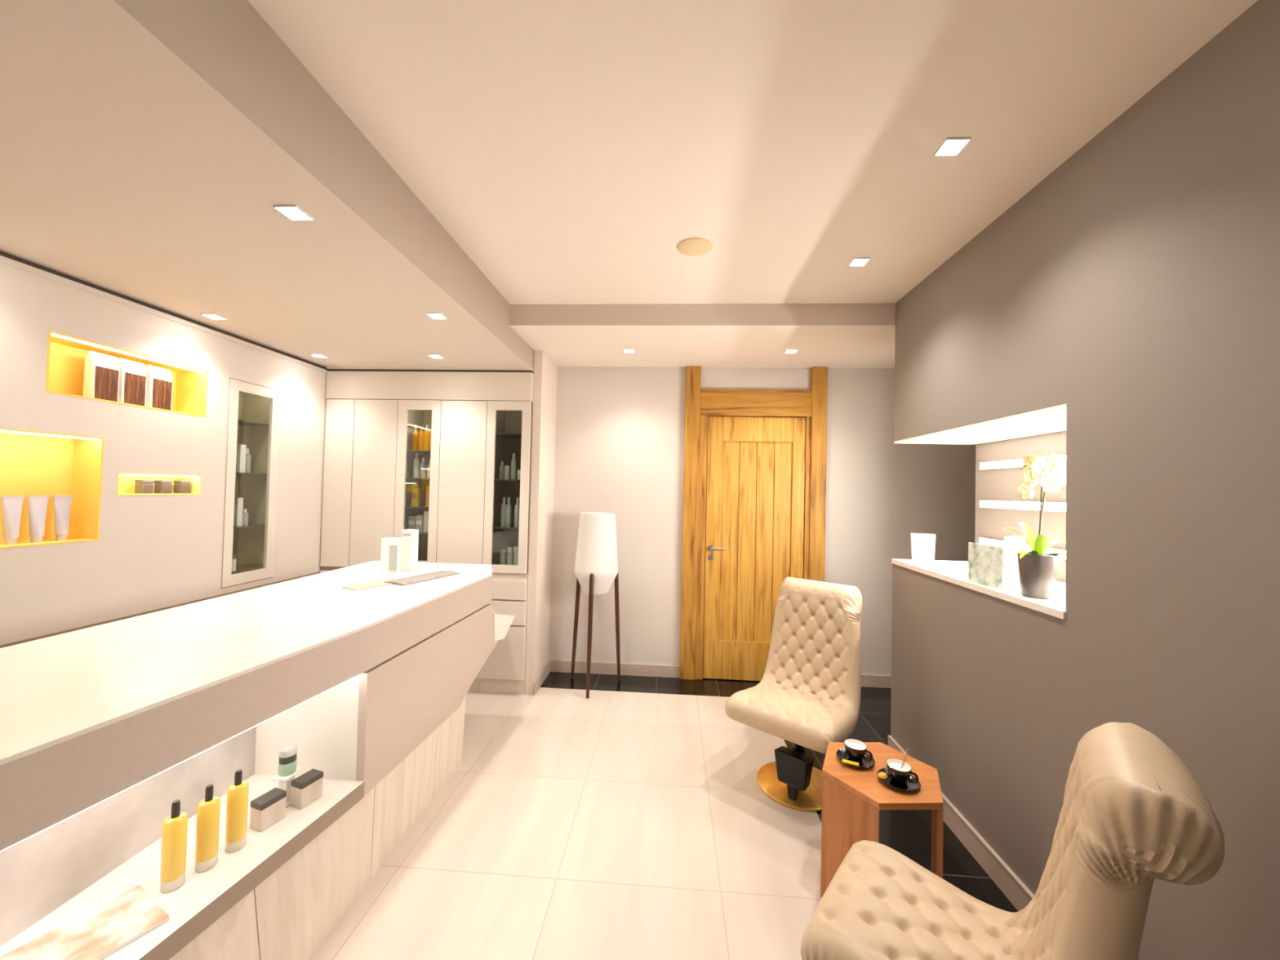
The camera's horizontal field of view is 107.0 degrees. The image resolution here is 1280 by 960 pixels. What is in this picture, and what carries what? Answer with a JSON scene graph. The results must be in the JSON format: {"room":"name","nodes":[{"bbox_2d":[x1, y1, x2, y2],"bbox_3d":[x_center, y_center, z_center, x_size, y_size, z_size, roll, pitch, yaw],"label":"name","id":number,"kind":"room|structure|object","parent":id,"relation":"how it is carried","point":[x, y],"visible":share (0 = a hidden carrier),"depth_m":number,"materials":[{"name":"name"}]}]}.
{"room":"salon","nodes":[
{"label":"salon","id":0,"kind":"room"},
{"bbox_2d":[0,262,328,644],"bbox_3d":[-2.590,0.273,0.833,0.280,2.252,5.938,1,-1,4],"label":"wall","id":1,"kind":"structure","parent":0,"point":[151,553],"depth_m":2.23,"materials":[{"name":"beige paint"}]},
{"bbox_2d":[0,427,104,549],"bbox_3d":[-2.455,0.029,1.724,0.139,0.452,0.722,1,-1,4],"label":"wall niche","id":2,"kind":"object","parent":1,"relation":"attached to","point":[33,463],"visible":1,"depth_m":2.01,"materials":[{"name":"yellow paint"}]},
{"bbox_2d":[0,495,24,544],"bbox_3d":[-2.442,0.156,1.841,0.039,0.188,0.054,0,-2,39],"label":"tube","id":3,"kind":"object","parent":2,"relation":"in","point":[11,505],"visible":1,"depth_m":1.83,"materials":[{"name":"grey plastic"}]},
{"bbox_2d":[27,495,48,542],"bbox_3d":[-2.437,0.158,1.916,0.039,0.188,0.054,0,-2,39],"label":"tube","id":4,"kind":"object","parent":2,"relation":"in","point":[37,504],"visible":1,"depth_m":1.91,"materials":[{"name":"grey plastic"}]},
{"bbox_2d":[53,495,73,540],"bbox_3d":[-2.432,0.160,1.994,0.039,0.188,0.054,0,-2,39],"label":"tube","id":5,"kind":"object","parent":2,"relation":"in","point":[62,504],"visible":1,"depth_m":1.99,"materials":[{"name":"grey plastic"}]},
{"bbox_2d":[44,329,208,417],"bbox_3d":[-2.432,-0.469,2.221,0.179,0.250,0.654,1,-1,4],"label":"wall niche","id":6,"kind":"object","parent":1,"relation":"attached to","point":[67,354],"visible":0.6,"depth_m":2.14,"materials":[{"name":"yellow paint"}]},
{"bbox_2d":[82,351,119,401],"bbox_3d":[-2.423,-0.461,2.135,0.051,0.215,0.100,1,-1,4],"label":"packet","id":7,"kind":"object","parent":6,"relation":"in","point":[101,371],"visible":0.83,"depth_m":2.11,"materials":[{"name":"cardboard"}]},
{"bbox_2d":[117,358,146,406],"bbox_3d":[-2.416,-0.459,2.248,0.051,0.215,0.100,1,-1,4],"label":"packet","id":8,"kind":"object","parent":6,"relation":"in","point":[132,375],"visible":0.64,"depth_m":2.23,"materials":[{"name":"cardboard"}]},
{"bbox_2d":[145,364,173,410],"bbox_3d":[-2.408,-0.456,2.367,0.051,0.215,0.100,1,-1,4],"label":"packet","id":9,"kind":"object","parent":6,"relation":"in","point":[158,380],"visible":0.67,"depth_m":2.35,"materials":[{"name":"cardboard"}]},
{"bbox_2d":[115,472,201,495],"bbox_3d":[-2.415,0.021,2.333,0.139,0.106,0.386,1,-1,4],"label":"wall niche","id":10,"kind":"object","parent":1,"relation":"attached to","point":[126,483],"visible":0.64,"depth_m":2.34,"materials":[{"name":"yellow paint"}]},
{"bbox_2d":[134,480,154,493],"bbox_3d":[-2.404,0.033,2.298,0.045,0.066,0.049,1,-1,4],"label":"jar","id":11,"kind":"object","parent":10,"relation":"in","point":[141,486],"visible":1,"depth_m":2.28,"materials":[{"name":"grey"}]},
{"bbox_2d":[154,480,172,493],"bbox_3d":[-2.398,0.035,2.383,0.045,0.066,0.049,1,-1,4],"label":"jar","id":12,"kind":"object","parent":10,"relation":"in","point":[162,486],"visible":0.96,"depth_m":2.36,"materials":[{"name":"grey"}]},
{"bbox_2d":[173,480,191,493],"bbox_3d":[-2.393,0.037,2.475,0.045,0.066,0.049,1,-1,4],"label":"jar","id":13,"kind":"object","parent":10,"relation":"in","point":[180,486],"visible":0.94,"depth_m":2.46,"materials":[{"name":"grey"}]},
{"bbox_2d":[0,571,319,648],"bbox_3d":[-2.471,0.608,0.616,0.020,0.034,5.536,1,-1,4],"label":"trim","id":14,"kind":"structure","parent":1,"relation":"attached to","point":[6,645],"depth_m":2.21,"materials":[{"name":"brown"}]},
{"bbox_2d":[0,250,324,368],"bbox_3d":[-2.569,-0.868,0.657,0.238,0.022,5.538,1,-1,4],"label":"trim","id":15,"kind":"structure","parent":1,"relation":"on","point":[2,254],"depth_m":2.21,"materials":[{"name":"brown"}]},
{"bbox_2d":[0,255,327,373],"bbox_3d":[-2.445,-0.843,0.649,0.026,0.023,5.538,1,-1,4],"label":"trim","id":16,"kind":"structure","parent":1,"relation":"attached to","point":[3,260],"depth_m":2.20,"materials":[{"name":"beige paint"}]},
{"bbox_2d":[221,377,280,587],"bbox_3d":[-2.434,0.015,2.837,0.250,1.180,0.345,1,-1,4],"label":"display cabinet","id":17,"kind":"object","parent":1,"relation":"attached to","point":[254,410],"visible":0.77,"depth_m":2.98,"materials":[{"name":"beige wood"}]},
{"bbox_2d":[233,497,243,526],"bbox_3d":[-2.417,0.191,2.844,0.036,0.170,0.037,1,-1,4],"label":"carton","id":18,"kind":"object","parent":17,"relation":"on","point":[238,502],"visible":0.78,"depth_m":2.83,"materials":[{"name":"white cardboard"}]},
{"bbox_2d":[235,444,246,472],"bbox_3d":[-2.409,-0.129,2.854,0.038,0.170,0.039,1,-1,4],"label":"carton","id":19,"kind":"object","parent":17,"relation":"on","point":[241,449],"visible":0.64,"depth_m":2.84,"materials":[{"name":"white cardboard"}]},
{"bbox_2d":[242,508,248,525],"bbox_3d":[-2.414,0.227,2.893,0.036,0.100,0.036,1,-1,4],"label":"bottle","id":20,"kind":"object","parent":17,"relation":"on","point":[245,515],"visible":0.91,"depth_m":2.88,"materials":[{"name":"grey plastic"}]},
{"bbox_2d":[244,448,251,472],"bbox_3d":[-2.406,-0.118,2.901,0.038,0.150,0.038,1,-1,4],"label":"bottle","id":21,"kind":"object","parent":17,"relation":"on","point":[248,457],"visible":0.7,"depth_m":2.89,"materials":[{"name":"grey plastic"}]},
{"bbox_2d":[233,524,265,528],"bbox_3d":[-2.454,0.279,2.832,0.197,0.008,0.311,1,-1,4],"label":"shelf","id":22,"kind":"object","parent":17,"relation":"attached to","point":[250,526],"depth_m":2.94,"materials":[{"name":"green glass"}]},
{"bbox_2d":[235,472,266,475],"bbox_3d":[-2.447,-0.041,2.839,0.197,0.008,0.311,1,-1,4],"label":"shelf","id":23,"kind":"object","parent":17,"relation":"attached to","point":[237,473],"depth_m":2.94,"materials":[{"name":"green glass"}]},
{"bbox_2d":[237,419,268,426],"bbox_3d":[-2.440,-0.351,2.846,0.197,0.008,0.311,1,-1,4],"label":"shelf","id":24,"kind":"object","parent":17,"relation":"attached to","point":[240,422],"depth_m":2.94,"materials":[{"name":"green glass"}]},
{"bbox_2d":[325,366,533,373],"bbox_3d":[-1.493,-0.787,3.525,1.500,0.012,0.352,1,-1,4],"label":"trim","id":25,"kind":"structure","parent":1,"relation":"attached to","point":[326,367],"depth_m":3.35,"materials":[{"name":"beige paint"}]},
{"bbox_2d":[0,0,533,370],"bbox_3d":[-1.820,-1.050,0.863,1.811,0.384,6.038,1,-1,4],"label":"ceiling","id":26,"kind":"structure","parent":0,"point":[148,148],"depth_m":1.42,"materials":[{"name":"beige paint"}]},
{"bbox_2d":[200,313,227,319],"bbox_3d":[-2.162,-0.830,2.405,0.072,0.006,0.072,1,-1,4],"label":"recessed light","id":27,"kind":"object","parent":26,"relation":"in","point":[213,316],"visible":1,"depth_m":2.40,"materials":[{"name":"white paint"}]},
{"bbox_2d":[273,204,313,220],"bbox_3d":[-1.069,-0.825,1.464,0.072,0.006,0.072,1,-1,4],"label":"recessed light","id":28,"kind":"object","parent":26,"relation":"in","point":[293,212],"visible":1,"depth_m":1.46,"materials":[{"name":"white paint"}]},
{"bbox_2d":[426,312,447,319],"bbox_3d":[-0.997,-0.805,2.325,0.072,0.006,0.072,1,-1,4],"label":"recessed light","id":29,"kind":"object","parent":26,"relation":"in","point":[433,315],"visible":1,"depth_m":2.32,"materials":[{"name":"white paint"}]},
{"bbox_2d":[524,350,557,694],"bbox_3d":[-0.731,0.294,3.543,0.060,2.412,0.439,1,-1,4],"label":"wall column","id":30,"kind":"structure","parent":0,"point":[545,371],"depth_m":3.40,"materials":[{"name":"beige paint"}]},
{"bbox_2d":[533,660,551,695],"bbox_3d":[-0.722,1.455,3.506,0.012,0.088,0.429,1,-1,4],"label":"baseboard","id":31,"kind":"structure","parent":30,"relation":"attached to","point":[545,671],"depth_m":3.46,"materials":[{"name":"beige wood"}]},
{"bbox_2d":[309,671,1017,959],"bbox_3d":[0.115,1.509,0.716,5.800,0.100,6.113,1,-1,4],"label":"floor","id":32,"kind":"structure","parent":0,"point":[633,819],"depth_m":1.93,"materials":[{"name":"beige tile"}]},
{"bbox_2d":[0,560,515,959],"bbox_3d":[-1.360,0.971,1.625,0.926,0.946,2.910,1,-1,4],"label":"reception counter","id":33,"kind":"object","parent":32,"relation":"on","point":[103,727],"depth_m":1.38,"materials":[{"name":"beige paint"}]},
{"bbox_2d":[0,884,168,959],"bbox_3d":[-1.251,1.029,1.045,0.180,0.009,0.260,1,-1,28],"label":"magazine","id":34,"kind":"object","parent":33,"relation":"on","point":[100,931],"visible":1,"depth_m":1.08,"materials":[{"name":"white paper"}]},
{"bbox_2d":[160,799,187,893],"bbox_3d":[-1.193,0.931,1.214,0.047,0.215,0.047,1,-1,4],"label":"oil bottle","id":35,"kind":"object","parent":33,"relation":"on","point":[175,827],"visible":1,"depth_m":1.20,"materials":[{"name":"yellow plastic"}]},
{"bbox_2d":[0,773,364,959],"bbox_3d":[-1.219,1.060,0.915,0.412,0.055,1.515,1,-1,4],"label":"niche shelf","id":36,"kind":"object","parent":33,"relation":"attached to","point":[204,898],"depth_m":1.25,"materials":[{"name":"beige"}]},
{"bbox_2d":[194,783,220,871],"bbox_3d":[-1.167,0.933,1.280,0.047,0.215,0.047,1,-1,4],"label":"oil bottle","id":37,"kind":"object","parent":33,"relation":"on","point":[207,824],"visible":1,"depth_m":1.26,"materials":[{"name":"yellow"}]},
{"bbox_2d":[225,768,248,852],"bbox_3d":[-1.146,0.935,1.348,0.047,0.215,0.047,1,-1,4],"label":"oil bottle","id":38,"kind":"object","parent":33,"relation":"on","point":[237,806],"visible":1,"depth_m":1.33,"materials":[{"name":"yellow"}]},
{"bbox_2d":[0,560,492,765],"bbox_3d":[-1.361,0.503,1.606,0.905,0.010,2.850,1,-1,4],"label":"countertop","id":39,"kind":"structure","parent":33,"relation":"on","point":[55,690],"depth_m":1.40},
{"bbox_2d":[249,787,286,831],"bbox_3d":[-1.134,1.005,1.446,0.049,0.080,0.073,1,-1,19],"label":"carton","id":40,"kind":"object","parent":33,"relation":"on","point":[268,808],"visible":1,"depth_m":1.43,"materials":[{"name":"brown cardboard"}]},
{"bbox_2d":[271,767,302,807],"bbox_3d":[-1.148,0.999,1.540,0.052,0.094,0.068,1,-1,4],"label":"display riser","id":41,"kind":"object","parent":33,"relation":"on","point":[285,782],"visible":0.53,"depth_m":1.52,"materials":[{"name":"white paint"}]},
{"bbox_2d":[278,744,297,776],"bbox_3d":[-1.146,0.912,1.542,0.049,0.079,0.049,1,-1,4],"label":"jar","id":42,"kind":"object","parent":41,"relation":"on","point":[287,754],"visible":1,"depth_m":1.53,"materials":[{"name":"green"}]},
{"bbox_2d":[290,768,323,808],"bbox_3d":[-1.088,1.008,1.548,0.049,0.080,0.073,1,-1,19],"label":"carton","id":43,"kind":"object","parent":33,"relation":"on","point":[307,788],"visible":1,"depth_m":1.53,"materials":[{"name":"brown cardboard"}]},
{"bbox_2d":[341,577,401,591],"bbox_3d":[-1.290,0.513,2.348,0.120,0.004,0.300,1,-1,29],"label":"leaflet","id":44,"kind":"object","parent":33,"relation":"on","point":[380,583],"visible":0.79,"depth_m":2.29,"materials":[{"name":"paper"}]},
{"bbox_2d":[380,537,401,572],"bbox_3d":[-1.411,0.424,2.688,0.090,0.190,0.061,1,-1,-8],"label":"product box","id":45,"kind":"object","parent":33,"relation":"on","point":[391,547],"visible":1,"depth_m":2.66,"materials":[{"name":"white cardboard"}]},
{"bbox_2d":[400,528,418,571],"bbox_3d":[-1.332,0.405,2.743,0.064,0.235,0.061,1,-1,12],"label":"product box","id":46,"kind":"object","parent":33,"relation":"on","point":[410,540],"visible":1,"depth_m":2.72,"materials":[{"name":"white cardboard"}]},
{"bbox_2d":[384,570,460,586],"bbox_3d":[-1.149,0.516,2.519,0.140,0.012,0.380,1,-1,22],"label":"brochure","id":47,"kind":"object","parent":33,"relation":"on","point":[440,574],"visible":1,"depth_m":2.48,"materials":[{"name":"beige paper"}]},
{"bbox_2d":[320,399,355,573],"bbox_3d":[-2.161,0.445,3.557,0.215,2.045,0.360,1,-1,4],"label":"tall cabinet","id":48,"kind":"object","parent":32,"relation":"on","point":[340,413],"visible":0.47,"depth_m":3.39,"materials":[{"name":"beige paint"}]},
{"bbox_2d":[349,399,398,566],"bbox_3d":[-1.893,0.451,3.539,0.322,2.045,0.360,1,-1,4],"label":"tall cabinet","id":49,"kind":"object","parent":32,"relation":"on","point":[375,421],"visible":0.27,"depth_m":3.37,"materials":[{"name":"beige paint"}]},
{"bbox_2d":[436,400,487,691],"bbox_3d":[-1.250,0.464,3.497,0.333,2.045,0.360,1,-1,4],"label":"tall cabinet","id":50,"kind":"object","parent":32,"relation":"on","point":[463,440],"visible":0.4,"depth_m":3.33,"materials":[{"name":"beige paint"}]},
{"bbox_2d":[479,573,528,694],"bbox_3d":[-0.943,1.076,3.463,0.312,0.835,0.360,1,-1,4],"label":"drawer unit","id":51,"kind":"object","parent":32,"relation":"on","point":[504,672],"visible":0.51,"depth_m":3.28,"materials":[{"name":"beige paint"}]},
{"bbox_2d":[482,400,533,573],"bbox_3d":[-0.920,0.051,3.475,0.312,1.205,0.340,1,-1,4],"label":"display cabinet","id":52,"kind":"object","parent":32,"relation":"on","point":[508,423],"visible":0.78,"depth_m":3.32,"materials":[{"name":"beige wood"}]},
{"bbox_2d":[325,371,533,402],"bbox_3d":[-1.496,-0.664,3.527,1.500,0.198,0.344,1,-1,4],"label":"wall","id":53,"kind":"structure","parent":52,"relation":"on","point":[371,385],"depth_m":3.35,"materials":[{"name":"beige paint"}]},
{"bbox_2d":[498,461,504,479],"bbox_3d":[-1.004,-0.069,3.443,0.036,0.130,0.036,1,-1,4],"label":"bottle","id":54,"kind":"object","parent":52,"relation":"on","point":[501,476],"visible":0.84,"depth_m":3.43,"materials":[{"name":"grey plastic"}]},
{"bbox_2d":[500,497,506,526],"bbox_3d":[-0.988,0.231,3.435,0.038,0.210,0.038,1,-1,4],"label":"bottle","id":55,"kind":"object","parent":52,"relation":"on","point":[504,504],"visible":1,"depth_m":3.42,"materials":[{"name":"grey plastic"}]},
{"bbox_2d":[499,549,506,564],"bbox_3d":[-0.990,0.569,3.427,0.045,0.130,0.045,1,-1,4],"label":"jar","id":56,"kind":"object","parent":52,"relation":"in","point":[503,552],"visible":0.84,"depth_m":3.41,"materials":[{"name":"grey plastic"}]},
{"bbox_2d":[493,524,519,528],"bbox_3d":[-0.926,0.343,3.482,0.278,0.008,0.287,1,-1,4],"label":"shelf","id":57,"kind":"object","parent":52,"relation":"attached to","point":[495,526],"depth_m":3.39,"materials":[{"name":"green glass"}]},
{"bbox_2d":[504,465,509,479],"bbox_3d":[-0.966,-0.053,3.440,0.037,0.100,0.037,1,-1,4],"label":"jar","id":58,"kind":"object","parent":52,"relation":"on","point":[506,467],"visible":0.8,"depth_m":3.42,"materials":[{"name":"white plastic"}]},
{"bbox_2d":[494,479,519,481],"bbox_3d":[-0.918,0.003,3.489,0.278,0.008,0.287,1,-1,4],"label":"shelf","id":59,"kind":"object","parent":52,"relation":"attached to","point":[495,480],"depth_m":3.35,"materials":[{"name":"green glass"}]},
{"bbox_2d":[505,497,511,526],"bbox_3d":[-0.953,0.232,3.433,0.038,0.210,0.038,1,-1,4],"label":"bottle","id":60,"kind":"object","parent":52,"relation":"on","point":[508,517],"visible":1,"depth_m":3.42,"materials":[{"name":"grey plastic"}]},
{"bbox_2d":[495,433,521,439],"bbox_3d":[-0.910,-0.322,3.496,0.278,0.008,0.287,1,-1,4],"label":"shelf","id":61,"kind":"object","parent":52,"relation":"attached to","point":[498,436],"depth_m":3.46,"materials":[{"name":"green glass"}]},
{"bbox_2d":[506,546,513,564],"bbox_3d":[-0.940,0.560,3.424,0.045,0.150,0.045,1,-1,4],"label":"jar","id":62,"kind":"object","parent":52,"relation":"in","point":[509,549],"visible":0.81,"depth_m":3.41,"materials":[{"name":"grey plastic"}]},
{"bbox_2d":[511,453,515,479],"bbox_3d":[-0.917,-0.097,3.438,0.036,0.190,0.036,1,-1,4],"label":"bottle","id":63,"kind":"object","parent":52,"relation":"on","point":[513,460],"visible":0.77,"depth_m":3.42,"materials":[{"name":"grey plastic"}]},
{"bbox_2d":[513,545,518,564],"bbox_3d":[-0.890,0.556,3.421,0.045,0.160,0.045,1,-1,4],"label":"jar","id":64,"kind":"object","parent":52,"relation":"in","point":[515,547],"visible":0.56,"depth_m":3.40,"materials":[{"name":"grey plastic"}]},
{"bbox_2d":[514,497,519,527],"bbox_3d":[-0.888,0.233,3.429,0.038,0.210,0.038,1,-1,4],"label":"bottle","id":65,"kind":"object","parent":52,"relation":"on","point":[517,505],"visible":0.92,"depth_m":3.41,"materials":[{"name":"grey plastic"}]},
{"bbox_2d":[570,511,620,698],"bbox_3d":[-0.330,0.874,3.456,0.378,1.264,0.381,1,-1,4],"label":"floor lamp","id":66,"kind":"object","parent":32,"relation":"on","point":[596,563],"visible":1,"depth_m":3.38,"materials":[{"name":"white fabric"}]},
{"bbox_2d":[724,577,862,811],"bbox_3d":[0.806,1.025,2.371,0.525,0.969,0.657,0,-2,41],"label":"lounge chair","id":67,"kind":"object","parent":32,"relation":"on","point":[807,695],"visible":0.97,"depth_m":2.35,"materials":[{"name":"beige leather"}]},
{"bbox_2d":[820,742,943,897],"bbox_3d":[0.863,1.272,1.710,0.425,0.450,0.369,1,-1,-2],"label":"side table","id":68,"kind":"object","parent":32,"relation":"on","point":[853,797],"visible":0.71,"depth_m":1.64,"materials":[{"name":"orange wood"}]},
{"bbox_2d":[835,747,875,768],"bbox_3d":[0.801,1.038,1.763,0.132,0.016,0.132,1,-1,4],"label":"saucer","id":69,"kind":"object","parent":68,"relation":"on","point":[841,753],"visible":0.6,"depth_m":1.76,"materials":[{"name":"black ceramic"}]},
{"bbox_2d":[844,738,872,762],"bbox_3d":[0.802,1.013,1.759,0.079,0.057,0.088,1,-1,-8],"label":"coffee cup","id":70,"kind":"object","parent":69,"relation":"on","point":[855,750],"visible":0.95,"depth_m":1.74,"materials":[{"name":"black ceramic"}]},
{"bbox_2d":[877,767,920,791],"bbox_3d":[0.892,1.038,1.634,0.132,0.016,0.132,1,-1,4],"label":"saucer","id":71,"kind":"object","parent":68,"relation":"on","point":[908,786],"visible":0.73,"depth_m":1.61,"materials":[{"name":"black ceramic"}]},
{"bbox_2d":[885,758,918,785],"bbox_3d":[0.893,1.012,1.630,0.079,0.057,0.088,1,-1,-8],"label":"coffee cup","id":72,"kind":"object","parent":71,"relation":"on","point":[900,775],"visible":0.99,"depth_m":1.62,"materials":[{"name":"black ceramic"}]},
{"bbox_2d":[800,722,1224,959],"bbox_3d":[0.750,0.995,1.037,0.656,0.969,0.452,0,-2,41],"label":"lounge chair","id":73,"kind":"object","parent":32,"relation":"on","point":[1133,813],"visible":1,"depth_m":0.89,"materials":[{"name":"beige leather"}]},
{"bbox_3d":[-1.588,1.062,3.505,0.317,0.835,0.360,1,-1,4],"label":"drawer unit","id":74,"kind":"object","parent":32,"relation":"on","visible":0},
{"bbox_2d":[393,400,441,562],"bbox_3d":[-1.566,0.037,3.517,0.317,1.205,0.340,1,-1,4],"label":"display cabinet","id":75,"kind":"object","parent":74,"relation":"on","point":[411,413],"visible":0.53,"depth_m":3.36,"materials":[{"name":"beige wood"}]},
{"bbox_2d":[408,515,415,528],"bbox_3d":[-1.663,0.319,3.477,0.050,0.115,0.051,1,-1,4],"label":"carton","id":76,"kind":"object","parent":75,"relation":"on","point":[411,519],"visible":0.51,"depth_m":3.45,"materials":[{"name":"grey cardboard"}]},
{"bbox_2d":[412,424,418,449],"bbox_3d":[-1.654,-0.310,3.491,0.040,0.195,0.040,1,-1,4],"label":"bottle","id":77,"kind":"object","parent":75,"relation":"on","point":[415,433],"visible":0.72,"depth_m":3.48,"materials":[{"name":"orange plastic"}]},
{"bbox_2d":[413,453,419,478],"bbox_3d":[-1.644,-0.105,3.485,0.044,0.185,0.044,1,-1,4],"label":"bottle","id":78,"kind":"object","parent":75,"relation":"on","point":[416,461],"visible":1,"depth_m":3.47,"materials":[{"name":"white plastic"}]},
{"bbox_2d":[411,487,422,506],"bbox_3d":[-1.641,0.125,3.479,0.048,0.135,0.049,1,-1,4],"label":"carton","id":79,"kind":"object","parent":75,"relation":"on","point":[416,492],"visible":0.93,"depth_m":3.46,"materials":[{"name":"yellow cardboard"}]},
{"bbox_2d":[404,505,428,508],"bbox_3d":[-1.569,0.199,3.527,0.283,0.008,0.287,1,-1,4],"label":"shelf","id":80,"kind":"object","parent":75,"relation":"attached to","point":[406,506],"depth_m":3.43,"materials":[{"name":"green glass"}]},
{"bbox_2d":[406,449,431,453],"bbox_3d":[-1.559,-0.206,3.536,0.283,0.008,0.287,1,-1,4],"label":"shelf","id":81,"kind":"object","parent":75,"relation":"attached to","point":[408,451],"depth_m":3.46,"materials":[{"name":"green glass"}]},
{"bbox_2d":[415,515,423,532],"bbox_3d":[-1.608,0.318,3.473,0.050,0.120,0.051,1,-1,4],"label":"carton","id":82,"kind":"object","parent":75,"relation":"on","point":[419,518],"visible":0.7,"depth_m":3.45,"materials":[{"name":"grey cardboard"}]},
{"bbox_2d":[417,426,423,450],"bbox_3d":[-1.609,-0.304,3.488,0.040,0.185,0.040,1,-1,4],"label":"bottle","id":83,"kind":"object","parent":75,"relation":"on","point":[420,442],"visible":0.79,"depth_m":3.47,"materials":[{"name":"orange plastic"}]},
{"bbox_2d":[419,457,426,478],"bbox_3d":[-1.594,-0.087,3.482,0.044,0.150,0.044,1,-1,4],"label":"bottle","id":84,"kind":"object","parent":75,"relation":"on","point":[423,465],"visible":0.92,"depth_m":3.47,"materials":[{"name":"grey plastic"}]},
{"bbox_2d":[423,511,428,532],"bbox_3d":[-1.548,0.304,3.469,0.050,0.150,0.051,1,-1,4],"label":"carton","id":85,"kind":"object","parent":75,"relation":"on","point":[425,513],"visible":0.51,"depth_m":3.44,"materials":[{"name":"white cardboard"}]},
{"bbox_2d":[423,424,429,450],"bbox_3d":[-1.569,-0.309,3.485,0.040,0.195,0.040,1,-1,4],"label":"bottle","id":86,"kind":"object","parent":75,"relation":"on","point":[426,434],"visible":0.8,"depth_m":3.47,"materials":[{"name":"orange plastic"}]},
{"bbox_2d":[425,485,429,506],"bbox_3d":[-1.534,0.120,3.473,0.048,0.150,0.049,1,-1,4],"label":"carton","id":87,"kind":"object","parent":75,"relation":"on","point":[427,504],"visible":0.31,"depth_m":3.45,"materials":[{"name":"orange cardboard"}]},
{"bbox_2d":[509,302,895,368],"bbox_3d":[1.240,-0.938,3.239,3.989,0.128,1.045,1,-1,4],"label":"ceiling","id":88,"kind":"structure","parent":0,"point":[829,335],"depth_m":2.93,"materials":[{"name":"beige paint"}]},
{"bbox_2d":[248,0,1257,304],"bbox_3d":[1.047,-1.131,0.222,3.989,0.120,5.128,1,-1,4],"label":"ceiling","id":89,"kind":"structure","parent":0,"point":[569,148],"depth_m":1.39,"materials":[{"name":"beige paint"}]},
{"bbox_2d":[676,237,712,256],"bbox_3d":[0.245,-1.044,2.129,0.160,0.008,0.160,1,-1,4],"label":"ceiling speaker","id":90,"kind":"object","parent":89,"relation":"attached to","point":[691,246],"visible":1,"depth_m":2.11,"materials":[{"name":"beige plastic"}]},
{"bbox_2d":[848,257,870,266],"bbox_3d":[1.031,-1.025,2.229,0.072,0.006,0.072,1,-1,4],"label":"recessed light","id":91,"kind":"object","parent":89,"relation":"in","point":[855,261],"visible":1,"depth_m":2.23,"materials":[{"name":"white paint"}]},
{"bbox_2d":[933,137,971,155],"bbox_3d":[0.977,-1.043,1.483,0.072,0.006,0.072,1,-1,4],"label":"recessed light","id":92,"kind":"object","parent":89,"relation":"in","point":[953,146],"visible":1,"depth_m":1.48,"materials":[{"name":"white paint"}]},
{"bbox_2d":[549,366,975,675],"bbox_3d":[1.224,0.341,3.684,4.025,2.412,0.100,1,-1,4],"label":"wall","id":93,"kind":"structure","parent":0,"point":[620,439],"depth_m":3.69,"materials":[{"name":"beige paint"}]},
{"bbox_2d":[549,659,891,688],"bbox_3d":[1.244,1.502,3.599,3.925,0.088,0.014,1,-1,4],"label":"baseboard","id":94,"kind":"structure","parent":93,"relation":"attached to","point":[564,666],"depth_m":3.68,"materials":[{"name":"beige wood"}]},
{"bbox_2d":[680,366,827,680],"bbox_3d":[0.869,0.333,3.646,1.074,2.410,0.103,1,-1,4],"label":"door","id":95,"kind":"structure","parent":93,"relation":"in","point":[778,438],"depth_m":3.64,"materials":[{"name":"brown wood"}]},
{"bbox_2d":[890,0,1279,959],"bbox_3d":[1.526,0.208,0.130,0.524,2.539,5.068,1,-1,4],"label":"wall","id":96,"kind":"structure","parent":0,"point":[1135,288],"depth_m":1.29,"materials":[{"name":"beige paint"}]},
{"bbox_2d":[887,735,1034,911],"bbox_3d":[1.228,1.421,0.122,0.016,0.101,5.068,1,-1,4],"label":"baseboard","id":97,"kind":"structure","parent":96,"relation":"attached to","point":[1020,895],"depth_m":1.83,"materials":[{"name":"grey wood"}]},
{"bbox_2d":[891,403,1066,619],"bbox_3d":[1.612,0.116,2.079,0.450,0.688,1.173,1,-1,4],"label":"wall shelf","id":98,"kind":"object","parent":96,"relation":"attached to","point":[1050,420],"visible":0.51,"depth_m":2.10,"materials":[{"name":"white paint"}]},
{"bbox_2d":[910,533,936,564],"bbox_3d":[1.511,0.365,2.526,0.116,0.155,0.042,1,-1,16],"label":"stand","id":99,"kind":"object","parent":98,"relation":"on","point":[922,545],"visible":1,"depth_m":2.53,"materials":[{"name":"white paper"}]},
{"bbox_2d":[968,536,1025,590],"bbox_3d":[1.422,0.325,1.903,0.188,0.205,0.125,0,-2,43],"label":"open booklet","id":100,"kind":"object","parent":98,"relation":"on","point":[988,566],"visible":0.89,"depth_m":1.87,"materials":[{"name":"white paper"}]},
{"bbox_2d":[1002,453,1066,599],"bbox_3d":[1.471,0.164,1.732,0.230,0.522,0.156,1,-1,21],"label":"orchid plant","id":101,"kind":"object","parent":98,"relation":"on","point":[1037,569],"visible":0.99,"depth_m":1.70,"materials":[{"name":"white plant"}]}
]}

